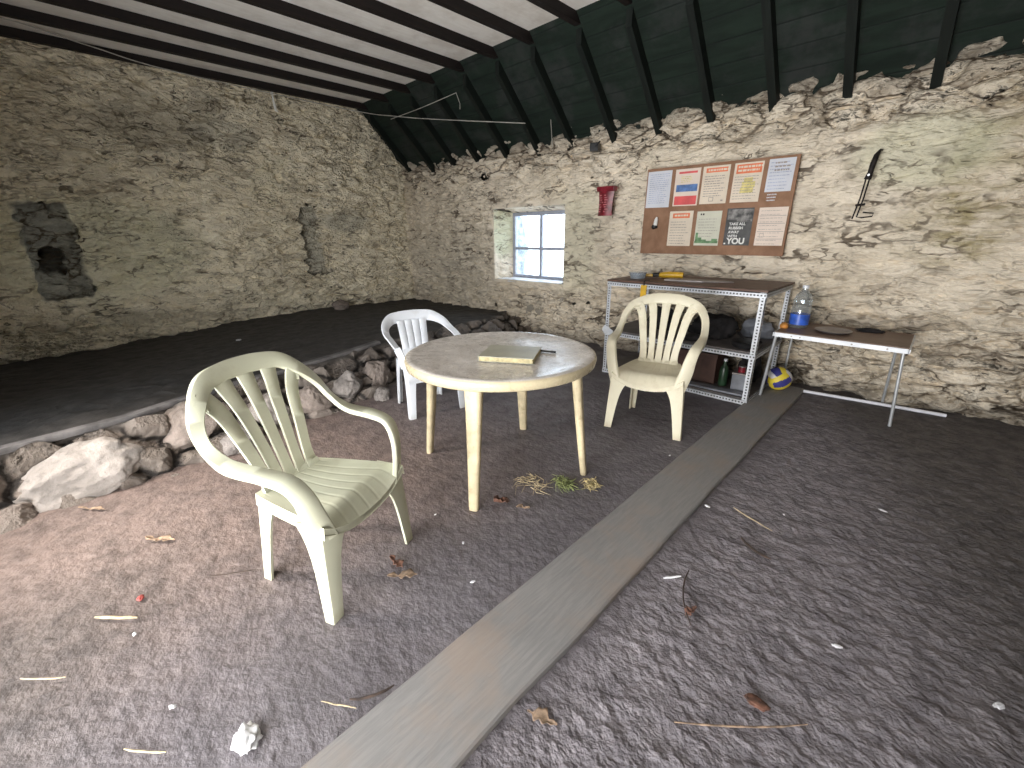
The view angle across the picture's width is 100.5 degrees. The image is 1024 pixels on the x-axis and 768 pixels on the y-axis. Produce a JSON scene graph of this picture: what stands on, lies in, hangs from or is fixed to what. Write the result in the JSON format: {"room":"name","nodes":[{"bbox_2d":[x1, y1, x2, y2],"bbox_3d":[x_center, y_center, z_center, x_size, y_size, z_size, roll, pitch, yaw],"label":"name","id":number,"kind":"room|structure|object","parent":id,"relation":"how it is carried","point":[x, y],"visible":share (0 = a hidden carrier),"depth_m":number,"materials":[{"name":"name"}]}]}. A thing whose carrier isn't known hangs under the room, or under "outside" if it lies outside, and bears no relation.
{"room":"stone barn interior","nodes":[
{"label":"stone barn interior","id":0,"kind":"room"},
{"bbox_2d":[0,36,413,364],"bbox_3d":[-3.887,-2.390,5.894,0.468,3.717,6.090,17,26,41],"label":"wall","id":1,"kind":"structure","parent":0,"point":[137,201],"depth_m":5.50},
{"bbox_2d":[0,0,597,102],"bbox_3d":[-0.215,-2.801,1.918,11.700,0.030,4.450,17,26,41],"label":"ceiling","id":2,"kind":"structure","parent":0,"point":[524,14],"depth_m":4.37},
{"bbox_2d":[0,25,367,110],"bbox_3d":[-3.960,-3.885,5.285,0.072,0.083,4.695,17,26,41],"label":"beam","id":3,"kind":"structure","parent":2,"relation":"attached to","point":[5,31],"depth_m":5.08,"materials":[{"name":"black paint"}]},
{"bbox_2d":[0,17,525,123],"bbox_3d":[-2.983,-3.610,5.414,5.813,0.691,2.490,-7,20,-17],"label":"cord","id":4,"kind":"object","parent":3,"relation":"hanging from","point":[0,17],"visible":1,"depth_m":5.40,"materials":[{"name":"grey fabric"}]},
{"bbox_2d":[392,93,459,118],"bbox_3d":[-1.230,-3.819,5.975,1.534,0.157,0.119,17,26,40],"label":"cord","id":5,"kind":"object","parent":4,"relation":"attached to","point":[453,93],"visible":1,"depth_m":5.81,"materials":[{"name":"grey fabric"}]},
{"bbox_2d":[0,2,388,102],"bbox_3d":[-3.508,-3.743,4.869,0.072,0.083,4.695,17,26,41],"label":"beam","id":6,"kind":"structure","parent":2,"relation":"attached to","point":[6,10],"depth_m":4.62,"materials":[{"name":"black paint"}]},
{"bbox_2d":[35,0,410,93],"bbox_3d":[-3.086,-3.611,4.479,0.072,0.083,4.695,17,26,41],"label":"beam","id":7,"kind":"structure","parent":2,"relation":"attached to","point":[85,6],"depth_m":4.43,"materials":[{"name":"black paint"}]},
{"bbox_2d":[134,0,434,83],"bbox_3d":[-2.670,-3.480,4.096,0.072,0.083,4.695,17,26,41],"label":"beam","id":8,"kind":"structure","parent":2,"relation":"attached to","point":[178,6],"depth_m":4.36,"materials":[{"name":"black paint"}]},
{"bbox_2d":[237,0,464,71],"bbox_3d":[-2.233,-3.343,3.694,0.072,0.083,4.695,17,26,41],"label":"beam","id":9,"kind":"structure","parent":2,"relation":"attached to","point":[281,7],"depth_m":4.27,"materials":[{"name":"black paint"}]},
{"bbox_2d":[336,0,497,58],"bbox_3d":[-1.810,-3.211,3.304,0.072,0.083,4.695,17,26,41],"label":"beam","id":10,"kind":"structure","parent":2,"relation":"attached to","point":[375,7],"depth_m":4.16,"materials":[{"name":"black paint"}]},
{"bbox_2d":[428,0,533,44],"bbox_3d":[-1.415,-3.087,2.941,0.072,0.083,4.695,17,26,41],"label":"beam","id":11,"kind":"structure","parent":2,"relation":"attached to","point":[464,8],"depth_m":4.04,"materials":[{"name":"black paint"}]},
{"bbox_2d":[527,0,580,25],"bbox_3d":[-0.985,-2.952,2.545,0.072,0.083,4.695,17,26,41],"label":"beam","id":12,"kind":"structure","parent":2,"relation":"attached to","point":[557,8],"depth_m":3.90,"materials":[{"name":"black paint"}]},
{"bbox_2d":[617,0,631,5],"bbox_3d":[-0.591,-2.829,2.182,0.072,0.083,4.695,17,26,41],"label":"beam","id":13,"kind":"structure","parent":2,"relation":"attached to","point":[624,2],"depth_m":3.73,"materials":[{"name":"black paint"}]},
{"bbox_2d":[0,339,1023,767],"bbox_3d":[-0.234,0.514,2.829,10.960,0.001,6.638,17,26,41],"label":"floor","id":14,"kind":"structure","parent":0,"point":[922,598],"depth_m":1.75,"materials":[{"name":"soil"}]},
{"bbox_2d":[20,676,65,679],"bbox_3d":[-1.592,0.999,1.444,0.150,0.008,0.008,-1,19,-1],"label":"straw","id":15,"kind":"object","parent":14,"relation":"on","point":[64,676],"visible":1,"depth_m":1.44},
{"bbox_2d":[12,436,145,512],"bbox_3d":[-2.583,0.553,2.509,0.706,0.402,0.357,-17,25,-39],"label":"boulder","id":16,"kind":"object","parent":14,"relation":"on","point":[96,467],"visible":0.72,"depth_m":2.44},
{"bbox_2d":[78,506,105,509],"bbox_3d":[-2.319,0.685,2.353,0.160,0.014,0.028,2,19,6],"label":"chip","id":17,"kind":"object","parent":14,"relation":"on","point":[84,507],"visible":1,"depth_m":2.35,"materials":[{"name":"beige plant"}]},
{"bbox_2d":[94,615,137,619],"bbox_3d":[-1.553,0.915,1.669,0.170,0.015,0.012,0,19,1],"label":"straw","id":18,"kind":"object","parent":14,"relation":"on","point":[128,616],"visible":1,"depth_m":1.67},
{"bbox_2d":[124,748,165,753],"bbox_3d":[-1.066,1.065,1.235,0.130,0.009,0.008,1,19,4],"label":"straw","id":19,"kind":"object","parent":14,"relation":"on","point":[126,749],"visible":1,"depth_m":1.23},
{"bbox_2d":[145,534,174,540],"bbox_3d":[-1.736,0.761,2.098,0.138,0.027,0.051,-5,20,-12],"label":"leaf","id":20,"kind":"object","parent":14,"relation":"on","point":[167,537],"visible":1,"depth_m":2.10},
{"bbox_2d":[206,569,255,575],"bbox_3d":[-1.245,0.839,1.887,0.200,0.009,0.009,-4,20,-9],"label":"twig","id":21,"kind":"object","parent":14,"relation":"on","point":[254,569],"visible":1,"depth_m":1.88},
{"bbox_2d":[220,426,262,455],"bbox_3d":[-1.906,0.402,2.998,0.235,0.228,0.224,-2,19,-4],"label":"boulder","id":22,"kind":"object","parent":14,"relation":"on","point":[229,449],"visible":0.38,"depth_m":2.91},
{"bbox_2d":[230,721,262,755],"bbox_3d":[-0.791,1.048,1.262,0.098,0.025,0.080,17,26,41],"label":"tissue","id":23,"kind":"object","parent":14,"relation":"on","point":[247,738],"visible":1,"depth_m":1.25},
{"bbox_2d":[249,393,290,425],"bbox_3d":[-1.900,0.201,3.325,0.267,0.257,0.283,7,21,20],"label":"boulder","id":24,"kind":"object","parent":14,"relation":"on","point":[266,397],"visible":0.28,"depth_m":3.25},
{"bbox_2d":[0,298,540,534],"bbox_3d":[-2.468,-0.410,5.145,4.386,0.350,6.096,17,26,41],"label":"raised platform","id":25,"kind":"object","parent":14,"relation":"on","point":[49,394],"visible":0.62,"depth_m":3.93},
{"bbox_2d":[0,340,380,454],"bbox_3d":[-2.313,0.047,3.296,0.246,0.047,3.452,11,22,30],"label":"trim","id":26,"kind":"structure","parent":25,"relation":"on","point":[55,436],"depth_m":2.76,"materials":[{"name":"wood"}]},
{"bbox_2d":[163,402,217,448],"bbox_3d":[-2.250,0.269,2.977,0.338,0.283,0.385,12,23,31],"label":"boulder","id":27,"kind":"object","parent":25,"relation":"attached to","point":[178,437],"visible":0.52,"depth_m":2.87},
{"bbox_2d":[331,299,348,309],"bbox_3d":[-2.892,-1.302,7.194,0.280,0.244,0.250,-1,19,-1],"label":"rock","id":28,"kind":"object","parent":25,"relation":"on","point":[340,304],"visible":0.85,"depth_m":7.09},
{"bbox_2d":[185,351,412,624],"bbox_3d":[-0.875,0.367,1.829,0.619,0.952,0.653,7,21,20],"label":"armchair","id":29,"kind":"object","parent":14,"relation":"on","point":[324,498],"visible":1,"depth_m":1.75,"materials":[{"name":"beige plastic"}]},
{"bbox_2d":[299,385,332,412],"bbox_3d":[-1.686,0.134,3.594,0.261,0.256,0.291,17,26,41],"label":"boulder","id":30,"kind":"object","parent":14,"relation":"on","point":[312,399],"visible":0.59,"depth_m":3.52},
{"bbox_2d":[321,701,355,707],"bbox_3d":[-0.552,1.020,1.354,0.120,0.008,0.004,3,20,9],"label":"straw","id":31,"kind":"object","parent":14,"relation":"on","point":[321,701],"visible":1,"depth_m":1.35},
{"bbox_2d":[331,370,362,398],"bbox_3d":[-1.510,0.021,3.884,0.279,0.292,0.292,-3,20,-7],"label":"boulder","id":32,"kind":"object","parent":14,"relation":"on","point":[347,385],"visible":0.84,"depth_m":3.81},
{"bbox_2d":[349,684,394,700],"bbox_3d":[-0.453,1.007,1.381,0.142,0.012,0.020,-7,20,-17],"label":"twig","id":33,"kind":"object","parent":14,"relation":"on","point":[390,687],"visible":1,"depth_m":1.37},
{"bbox_2d":[361,361,389,386],"bbox_3d":[-1.340,-0.077,4.192,0.278,0.329,0.275,-5,20,-12],"label":"boulder","id":34,"kind":"object","parent":14,"relation":"on","point":[378,371],"visible":0.76,"depth_m":4.10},
{"bbox_2d":[374,387,389,400],"bbox_3d":[-1.193,0.099,3.947,0.148,0.162,0.174,5,20,15],"label":"boulder","id":35,"kind":"object","parent":14,"relation":"on","point":[382,393],"visible":0.87,"depth_m":3.88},
{"bbox_2d":[389,555,403,567],"bbox_3d":[-0.521,0.804,1.935,0.078,0.033,0.048,17,26,41],"label":"leaf","id":36,"kind":"object","parent":14,"relation":"on","point":[398,562],"visible":1,"depth_m":1.94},
{"bbox_2d":[387,568,416,578],"bbox_3d":[-0.481,0.835,1.874,0.130,0.014,0.056,-1,19,-1],"label":"leaf","id":37,"kind":"object","parent":14,"relation":"on","point":[409,572],"visible":1,"depth_m":1.87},
{"bbox_2d":[381,309,464,419],"bbox_3d":[-0.762,-0.202,3.672,0.623,0.802,0.539,-13,23,-31],"label":"armchair","id":38,"kind":"object","parent":14,"relation":"on","point":[405,319],"visible":0.56,"depth_m":3.71,"materials":[{"name":"white plastic"}]},
{"bbox_2d":[404,332,596,511],"bbox_3d":[-0.064,0.160,2.689,1.138,0.758,1.138,17,26,41],"label":"round table","id":39,"kind":"object","parent":14,"relation":"on","point":[451,362],"visible":0.9,"depth_m":2.32,"materials":[{"name":"beige plastic"}]},
{"bbox_2d":[478,345,541,364],"bbox_3d":[-0.006,-0.173,2.443,0.312,0.031,0.265,4,20,13],"label":"book","id":40,"kind":"object","parent":39,"relation":"on","point":[493,353],"visible":1,"depth_m":2.37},
{"bbox_2d":[494,495,509,502],"bbox_3d":[-0.057,0.642,2.375,0.089,0.038,0.058,2,20,8],"label":"leaf","id":41,"kind":"object","parent":14,"relation":"on","point":[497,498],"visible":1,"depth_m":2.37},
{"bbox_2d":[513,471,554,495],"bbox_3d":[0.127,0.589,2.545,0.251,0.032,0.261,3,20,10],"label":"strands","id":42,"kind":"object","parent":14,"relation":"on","point":[531,476],"visible":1,"depth_m":2.55,"materials":[{"name":"plant"}]},
{"bbox_2d":[527,707,556,724],"bbox_3d":[0.093,1.028,1.318,0.094,0.011,0.050,1,19,4],"label":"leaf","id":43,"kind":"object","parent":14,"relation":"on","point":[539,713],"visible":1,"depth_m":1.31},
{"bbox_2d":[301,386,804,767],"bbox_3d":[0.827,0.669,2.353,0.321,0.064,5.200,17,26,41],"label":"plank","id":44,"kind":"object","parent":14,"relation":"on","point":[438,717],"visible":0.89,"depth_m":1.60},
{"bbox_2d":[766,367,792,389],"bbox_3d":[2.474,-0.052,3.949,0.216,0.216,0.216,17,26,41],"label":"volleyball","id":45,"kind":"object","parent":44,"relation":"on","point":[778,378],"visible":0.96,"depth_m":3.88,"materials":[{"name":"yellow leather"}]},
{"bbox_2d":[550,474,581,492],"bbox_3d":[0.324,0.581,2.531,0.194,0.052,0.195,1,19,3],"label":"clump","id":46,"kind":"object","parent":14,"relation":"on","point":[566,483],"visible":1,"depth_m":2.50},
{"bbox_2d":[579,477,602,491],"bbox_3d":[0.470,0.585,2.510,0.131,0.057,0.121,-11,22,-28],"label":"clump","id":47,"kind":"object","parent":14,"relation":"on","point":[590,484],"visible":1,"depth_m":2.50,"materials":[{"name":"yellow plant"}]},
{"bbox_2d":[604,293,708,440],"bbox_3d":[1.110,-0.177,3.300,0.685,0.968,0.637,10,22,27],"label":"armchair","id":48,"kind":"object","parent":14,"relation":"on","point":[659,374],"visible":1,"depth_m":3.27,"materials":[{"name":"beige plastic"}]},
{"bbox_2d":[682,570,690,625],"bbox_3d":[0.718,0.867,1.753,0.031,0.008,0.301,6,21,19],"label":"twig","id":49,"kind":"object","parent":14,"relation":"on","point":[688,570],"visible":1,"depth_m":1.75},
{"bbox_2d":[684,605,696,615],"bbox_3d":[0.699,0.890,1.675,0.038,0.021,0.056,17,26,41],"label":"leaf","id":50,"kind":"object","parent":14,"relation":"on","point":[687,609],"visible":1,"depth_m":1.68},
{"bbox_2d":[602,275,794,404],"bbox_3d":[1.781,-0.539,4.289,1.488,0.983,0.850,17,26,41],"label":"shelving unit","id":51,"kind":"object","parent":14,"relation":"on","point":[762,289],"visible":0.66,"depth_m":3.88,"materials":[{"name":"white metal"}]},
{"bbox_2d":[640,279,649,296],"bbox_3d":[1.288,-0.916,4.094,0.060,0.174,0.107,17,26,41],"label":"tag","id":52,"kind":"object","parent":51,"relation":"hanging from","point":[643,287],"visible":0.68,"depth_m":4.06,"materials":[{"name":"yellow plastic"}]},
{"bbox_2d":[647,306,673,330],"bbox_3d":[1.597,-0.711,4.472,0.313,0.244,0.297,17,26,41],"label":"bag","id":53,"kind":"object","parent":51,"relation":"on","point":[659,309],"visible":0.23,"depth_m":4.39,"materials":[{"name":"black fabric"}]},
{"bbox_2d":[641,272,683,277],"bbox_3d":[1.541,-1.123,4.377,0.415,0.066,0.062,8,21,23],"label":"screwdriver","id":54,"kind":"object","parent":51,"relation":"on","point":[662,274],"visible":0.91,"depth_m":4.33,"materials":[{"name":"yellow plastic"}]},
{"bbox_2d":[684,333,699,340],"bbox_3d":[1.702,-0.440,3.966,0.200,0.066,0.139,17,26,41],"label":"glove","id":55,"kind":"object","parent":51,"relation":"on","point":[690,336],"visible":0.62,"depth_m":3.94,"materials":[{"name":"black fabric"}]},
{"bbox_2d":[664,278,733,282],"bbox_3d":[1.782,-0.984,4.053,0.600,0.012,0.190,13,24,34],"label":"metal sheet","id":56,"kind":"object","parent":51,"relation":"on","point":[667,279],"visible":1,"depth_m":4.01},
{"bbox_2d":[678,348,727,383],"bbox_3d":[1.879,-0.216,4.238,0.410,0.285,0.330,17,26,41],"label":"wooden crate","id":57,"kind":"object","parent":51,"relation":"on","point":[708,365],"visible":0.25,"depth_m":4.07,"materials":[{"name":"brown wood"}]},
{"bbox_2d":[687,312,738,339],"bbox_3d":[1.950,-0.578,4.127,0.465,0.215,0.373,9,22,26],"label":"bag","id":58,"kind":"object","parent":51,"relation":"on","point":[721,326],"visible":0.77,"depth_m":4.00,"materials":[{"name":"black fabric"}]},
{"bbox_2d":[689,381,742,396],"bbox_3d":[1.853,0.037,3.925,0.570,0.016,0.090,16,26,40],"label":"board","id":59,"kind":"object","parent":51,"relation":"on","point":[692,383],"visible":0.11,"depth_m":3.89,"materials":[{"name":"grey metal"}]},
{"bbox_2d":[718,358,728,385],"bbox_3d":[1.985,-0.113,3.987,0.076,0.255,0.076,17,26,41],"label":"bottle","id":60,"kind":"object","parent":51,"relation":"on","point":[723,373],"visible":1,"depth_m":3.97,"materials":[{"name":"green glass"}]},
{"bbox_2d":[730,368,746,391],"bbox_3d":[2.100,-0.035,3.897,0.148,0.165,0.168,14,24,36],"label":"storage box","id":61,"kind":"object","parent":51,"relation":"on","point":[738,379],"visible":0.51,"depth_m":3.85,"materials":[{"name":"grey plastic"}]},
{"bbox_2d":[738,365,746,372],"bbox_3d":[2.081,-0.137,3.849,0.062,0.058,0.061,17,26,41],"label":"tin","id":62,"kind":"object","parent":61,"relation":"on","point":[742,368],"visible":1,"depth_m":3.83,"materials":[{"name":"red metal"}]},
{"bbox_2d":[731,332,762,349],"bbox_3d":[2.072,-0.390,3.800,0.250,0.074,0.416,4,20,14],"label":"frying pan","id":63,"kind":"object","parent":51,"relation":"on","point":[742,343],"visible":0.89,"depth_m":3.75,"materials":[{"name":"black metal"}]},
{"bbox_2d":[731,338,762,349],"bbox_3d":[2.051,-0.351,3.729,0.250,0.050,0.250,4,20,14],"label":"bowl","id":64,"kind":"object","parent":63,"relation":"on","point":[742,343],"depth_m":3.72,"materials":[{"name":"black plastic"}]},
{"bbox_2d":[738,356,761,382],"bbox_3d":[2.300,-0.208,4.104,0.206,0.351,0.287,17,26,41],"label":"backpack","id":65,"kind":"object","parent":51,"relation":"on","point":[758,363],"visible":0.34,"depth_m":4.05,"materials":[{"name":"black fabric"}]},
{"bbox_2d":[740,318,774,338],"bbox_3d":[2.345,-0.537,4.057,0.285,0.178,0.186,17,26,41],"label":"plastic bag","id":66,"kind":"object","parent":51,"relation":"on","point":[747,330],"visible":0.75,"depth_m":4.02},
{"bbox_2d":[674,721,807,727],"bbox_3d":[0.694,1.032,1.287,0.400,0.008,0.014,0,19,1],"label":"straw","id":67,"kind":"object","parent":14,"relation":"on","point":[699,724],"visible":1,"depth_m":1.28,"materials":[{"name":"beige plant"}]},
{"bbox_2d":[741,537,770,559],"bbox_3d":[1.137,0.774,1.997,0.024,0.014,0.162,-8,21,-21],"label":"twig","id":68,"kind":"object","parent":14,"relation":"on","point":[742,539],"visible":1,"depth_m":1.99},
{"bbox_2d":[743,693,770,711],"bbox_3d":[0.779,1.011,1.354,0.076,0.005,0.046,17,26,41],"label":"dead leaf","id":69,"kind":"object","parent":14,"relation":"on","point":[754,700],"visible":1,"depth_m":1.35,"materials":[{"name":"brown plant"}]},
{"bbox_2d":[758,323,915,426],"bbox_3d":[2.734,-0.128,3.628,0.933,0.632,0.627,17,26,41],"label":"folding table","id":70,"kind":"object","parent":14,"relation":"on","point":[895,342],"visible":0.82,"depth_m":3.39,"materials":[{"name":"white paint"}]},
{"bbox_2d":[788,285,812,324],"bbox_3d":[2.511,-0.672,3.687,0.148,0.359,0.148,17,26,41],"label":"water bottle","id":71,"kind":"object","parent":70,"relation":"on","point":[796,318],"visible":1,"depth_m":3.67,"materials":[{"name":"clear plastic"}]},
{"bbox_2d":[814,327,852,334],"bbox_3d":[2.654,-0.437,3.520,0.260,0.024,0.260,17,26,41],"label":"plate","id":72,"kind":"object","parent":70,"relation":"on","point":[828,330],"visible":1,"depth_m":3.54,"materials":[{"name":"grey ceramic"}]},
{"bbox_2d":[855,328,885,333],"bbox_3d":[2.969,-0.449,3.530,0.208,0.034,0.109,12,23,31],"label":"dishcloth","id":73,"kind":"object","parent":70,"relation":"on","point":[866,330],"visible":1,"depth_m":3.50,"materials":[{"name":"black fabric"}]},
{"bbox_2d":[803,390,946,416],"bbox_3d":[3.106,0.159,3.700,0.966,0.027,0.029,14,24,35],"label":"pipe","id":74,"kind":"object","parent":14,"relation":"on","point":[804,391],"visible":1,"depth_m":3.67,"materials":[{"name":"white plastic"}]},
{"bbox_2d":[992,702,1004,709],"bbox_3d":[1.526,1.008,1.334,0.042,0.005,0.022,-6,20,-15],"label":"paper scrap","id":75,"kind":"object","parent":14,"relation":"on","point":[1000,706],"visible":1,"depth_m":1.33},
{"bbox_2d":[481,165,598,324],"bbox_3d":[0.386,-2.040,6.314,2.500,2.100,0.315,17,26,41],"label":"stones","id":76,"kind":"object","parent":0,"point":[529,308],"visible":0.07,"depth_m":6.48},
{"bbox_2d":[498,210,564,284],"bbox_3d":[0.342,-2.015,6.290,1.240,1.000,0.380,17,26,41],"label":"window","id":77,"kind":"structure","parent":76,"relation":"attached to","point":[540,278],"depth_m":6.46,"materials":[{"name":"white paint"}]},
{"bbox_2d":[357,0,1023,167],"bbox_3d":[1.635,-2.995,3.861,11.700,1.085,1.055,17,26,41],"label":"roof slope","id":78,"kind":"object","parent":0,"point":[894,35],"visible":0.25,"depth_m":3.92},
{"bbox_2d":[367,112,411,171],"bbox_3d":[-2.054,-4.069,7.292,0.064,0.898,0.760,17,26,41],"label":"rafter","id":79,"kind":"object","parent":78,"relation":"attached to","point":[371,119],"visible":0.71,"depth_m":7.20,"materials":[{"name":"green paint"}]},
{"bbox_2d":[388,104,434,171],"bbox_3d":[-1.602,-3.927,6.876,0.064,0.898,0.760,17,26,41],"label":"rafter","id":80,"kind":"object","parent":78,"relation":"attached to","point":[398,121],"visible":1,"depth_m":6.83,"materials":[{"name":"green paint"}]},
{"bbox_2d":[409,95,456,165],"bbox_3d":[-1.179,-3.795,6.487,0.064,0.898,0.760,17,26,41],"label":"rafter","id":81,"kind":"object","parent":78,"relation":"attached to","point":[414,105],"visible":0.93,"depth_m":6.42,"materials":[{"name":"green paint"}]},
{"bbox_2d":[433,85,480,161],"bbox_3d":[-0.763,-3.664,6.104,0.064,0.898,0.760,17,26,41],"label":"rafter","id":82,"kind":"object","parent":78,"relation":"attached to","point":[443,104],"visible":0.93,"depth_m":6.04,"materials":[{"name":"green paint"}]},
{"bbox_2d":[463,73,509,157],"bbox_3d":[-0.326,-3.527,5.701,0.064,0.898,0.760,17,26,41],"label":"rafter","id":83,"kind":"object","parent":78,"relation":"attached to","point":[468,87],"visible":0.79,"depth_m":5.62,"materials":[{"name":"green paint"}]},
{"bbox_2d":[495,60,540,155],"bbox_3d":[0.097,-3.395,5.312,0.064,0.898,0.760,17,26,41],"label":"rafter","id":84,"kind":"object","parent":78,"relation":"attached to","point":[500,74],"visible":0.93,"depth_m":5.22,"materials":[{"name":"green paint"}]},
{"bbox_2d":[530,46,574,146],"bbox_3d":[0.491,-3.271,4.949,0.064,0.898,0.760,17,26,41],"label":"rafter","id":85,"kind":"object","parent":78,"relation":"attached to","point":[536,62],"visible":1,"depth_m":4.86,"materials":[{"name":"green paint"}]},
{"bbox_2d":[576,27,616,142],"bbox_3d":[0.921,-3.136,4.553,0.064,0.898,0.760,17,26,41],"label":"rafter","id":86,"kind":"object","parent":78,"relation":"attached to","point":[582,47],"visible":1,"depth_m":4.47,"materials":[{"name":"green paint"}]},
{"bbox_2d":[625,7,662,134],"bbox_3d":[1.315,-3.013,4.189,0.064,0.898,0.760,17,26,41],"label":"rafter","id":87,"kind":"object","parent":78,"relation":"attached to","point":[631,26],"visible":1,"depth_m":4.10,"materials":[{"name":"green paint"}]},
{"bbox_2d":[685,0,715,122],"bbox_3d":[1.710,-2.889,3.826,0.064,0.898,0.760,17,26,41],"label":"rafter","id":88,"kind":"object","parent":78,"relation":"attached to","point":[692,6],"visible":0.82,"depth_m":3.76,"materials":[{"name":"green paint"}]},
{"bbox_2d":[761,0,779,111],"bbox_3d":[2.104,-2.765,3.463,0.064,0.898,0.760,17,26,41],"label":"rafter","id":89,"kind":"object","parent":78,"relation":"attached to","point":[768,11],"visible":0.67,"depth_m":3.47,"materials":[{"name":"green paint"}]},
{"bbox_2d":[842,0,861,97],"bbox_3d":[2.491,-2.644,3.107,0.064,0.898,0.760,17,26,41],"label":"rafter","id":90,"kind":"object","parent":78,"relation":"attached to","point":[853,17],"visible":1,"depth_m":3.20,"materials":[{"name":"green paint"}]},
{"bbox_2d":[929,0,960,88],"bbox_3d":[2.871,-2.525,2.757,0.064,0.898,0.760,17,26,41],"label":"rafter","id":91,"kind":"object","parent":78,"relation":"attached to","point":[952,7],"visible":1,"depth_m":2.93,"materials":[{"name":"green paint"}]},
{"bbox_2d":[401,36,1023,425],"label":"wall","id":92,"kind":"structure","parent":0,"point":[939,257],"depth_m":3.71,"materials":[{"name":"stone"}]},
{"bbox_2d":[493,209,512,277],"bbox_3d":[-0.122,-2.186,6.668,0.364,1.020,0.001,-13,23,-31],"label":"window reveal","id":93,"kind":"object","parent":92,"relation":"in","point":[503,221],"depth_m":6.67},
{"bbox_2d":[501,204,564,212],"bbox_3d":[0.329,-2.501,6.088,1.350,0.050,0.355,17,26,41],"label":"lintel","id":94,"kind":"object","parent":92,"relation":"in","point":[561,206],"depth_m":6.13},
{"bbox_2d":[590,141,600,152],"bbox_3d":[0.977,-2.760,4.949,0.128,0.102,0.148,9,22,26],"label":"bracket","id":95,"kind":"object","parent":92,"relation":"attached to","point":[595,147],"visible":1,"depth_m":4.92,"materials":[{"name":"grey metal"}]},
{"bbox_2d":[597,185,616,215],"bbox_3d":[1.107,-2.143,4.989,0.237,0.318,0.084,17,26,41],"label":"pouch","id":96,"kind":"object","parent":92,"relation":"hanging from","point":[606,193],"visible":1,"depth_m":4.96,"materials":[{"name":"red plastic"}]},
{"bbox_2d":[598,195,607,211],"bbox_3d":[1.068,-2.113,4.982,0.121,0.187,0.004,17,26,41],"label":"print","id":97,"kind":"object","parent":96,"relation":"attached to","point":[603,202],"depth_m":4.99},
{"bbox_2d":[640,154,801,255],"bbox_3d":[2.010,-1.760,4.302,1.440,0.865,0.070,17,26,41],"label":"noticeboard","id":98,"kind":"object","parent":92,"relation":"attached to","point":[652,240],"visible":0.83,"depth_m":4.25,"materials":[{"name":"brown wood"}]},
{"bbox_2d":[651,217,657,228],"bbox_3d":[1.567,-1.765,4.673,0.068,0.126,0.066,17,26,41],"label":"clip","id":99,"kind":"object","parent":98,"relation":"hanging from","point":[654,226],"visible":1,"depth_m":4.66,"materials":[{"name":"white plastic"}]},
{"bbox_2d":[645,170,672,207],"bbox_3d":[1.577,-2.090,4.578,0.276,0.364,0.002,18,27,41],"label":"notice","id":100,"kind":"object","parent":98,"relation":"attached to","point":[659,182],"visible":1,"depth_m":4.57,"materials":[{"name":"white paper"}]},
{"bbox_2d":[667,211,693,245],"bbox_3d":[1.783,-1.650,4.523,0.255,0.349,0.002,18,26,41],"label":"notice","id":101,"kind":"object","parent":98,"relation":"attached to","point":[680,222],"visible":1,"depth_m":4.52,"materials":[{"name":"beige paper"}]},
{"bbox_2d":[672,167,701,205],"bbox_3d":[1.794,-2.021,4.378,0.257,0.349,0.002,18,27,41],"label":"notice","id":102,"kind":"object","parent":98,"relation":"attached to","point":[687,181],"visible":1,"depth_m":4.37,"materials":[{"name":"paper"}]},
{"bbox_2d":[693,211,721,245],"bbox_3d":[1.990,-1.582,4.333,0.247,0.331,0.002,18,26,41],"label":"notice","id":103,"kind":"object","parent":98,"relation":"attached to","point":[708,223],"visible":1,"depth_m":4.33,"materials":[{"name":"grey paper"}]},
{"bbox_2d":[699,164,730,203],"bbox_3d":[1.995,-1.960,4.192,0.263,0.347,0.002,18,27,41],"label":"notice","id":104,"kind":"object","parent":98,"relation":"attached to","point":[715,179],"visible":1,"depth_m":4.19,"materials":[{"name":"beige paper"}]},
{"bbox_2d":[723,207,754,245],"bbox_3d":[2.197,-1.526,4.138,0.241,0.341,0.004,18,26,41],"label":"poster","id":105,"kind":"object","parent":98,"relation":"attached to","point":[738,226],"visible":1,"depth_m":4.13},
{"bbox_2d":[729,161,764,202],"bbox_3d":[2.204,-1.894,3.999,0.259,0.347,0.002,18,27,41],"label":"notice","id":106,"kind":"object","parent":98,"relation":"attached to","point":[747,178],"visible":1,"depth_m":4.00,"materials":[{"name":"beige paper"}]},
{"bbox_2d":[754,207,788,245],"bbox_3d":[2.401,-1.461,3.952,0.239,0.336,0.002,18,26,41],"label":"notice","id":107,"kind":"object","parent":98,"relation":"attached to","point":[771,223],"visible":1,"depth_m":3.95,"materials":[{"name":"paper"}]},
{"bbox_2d":[765,193,778,200],"bbox_3d":[2.377,-1.708,3.888,0.102,0.065,0.002,17,26,41],"label":"sticker","id":108,"kind":"object","parent":98,"relation":"attached to","point":[770,196],"visible":1,"depth_m":3.89,"materials":[{"name":"white paper"}]},
{"bbox_2d":[764,157,796,191],"bbox_3d":[2.398,-1.869,3.808,0.216,0.275,0.002,18,27,41],"label":"notice","id":109,"kind":"object","parent":98,"relation":"attached to","point":[780,174],"visible":1,"depth_m":3.81,"materials":[{"name":"white paper"}]},
{"bbox_2d":[851,149,883,218],"bbox_3d":[2.864,-1.602,3.417,0.125,0.519,0.122,5,20,16],"label":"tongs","id":110,"kind":"object","parent":92,"relation":"hanging from","point":[874,160],"visible":1,"depth_m":3.40,"materials":[{"name":"black metal"}]},
{"label":"outside","id":111,"kind":"structure","parent":0,"visible":0},
{"bbox_2d":[526,250,563,276],"bbox_3d":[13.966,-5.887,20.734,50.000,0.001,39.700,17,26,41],"label":"ground","id":112,"kind":"structure","parent":111,"point":[553,259],"depth_m":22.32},
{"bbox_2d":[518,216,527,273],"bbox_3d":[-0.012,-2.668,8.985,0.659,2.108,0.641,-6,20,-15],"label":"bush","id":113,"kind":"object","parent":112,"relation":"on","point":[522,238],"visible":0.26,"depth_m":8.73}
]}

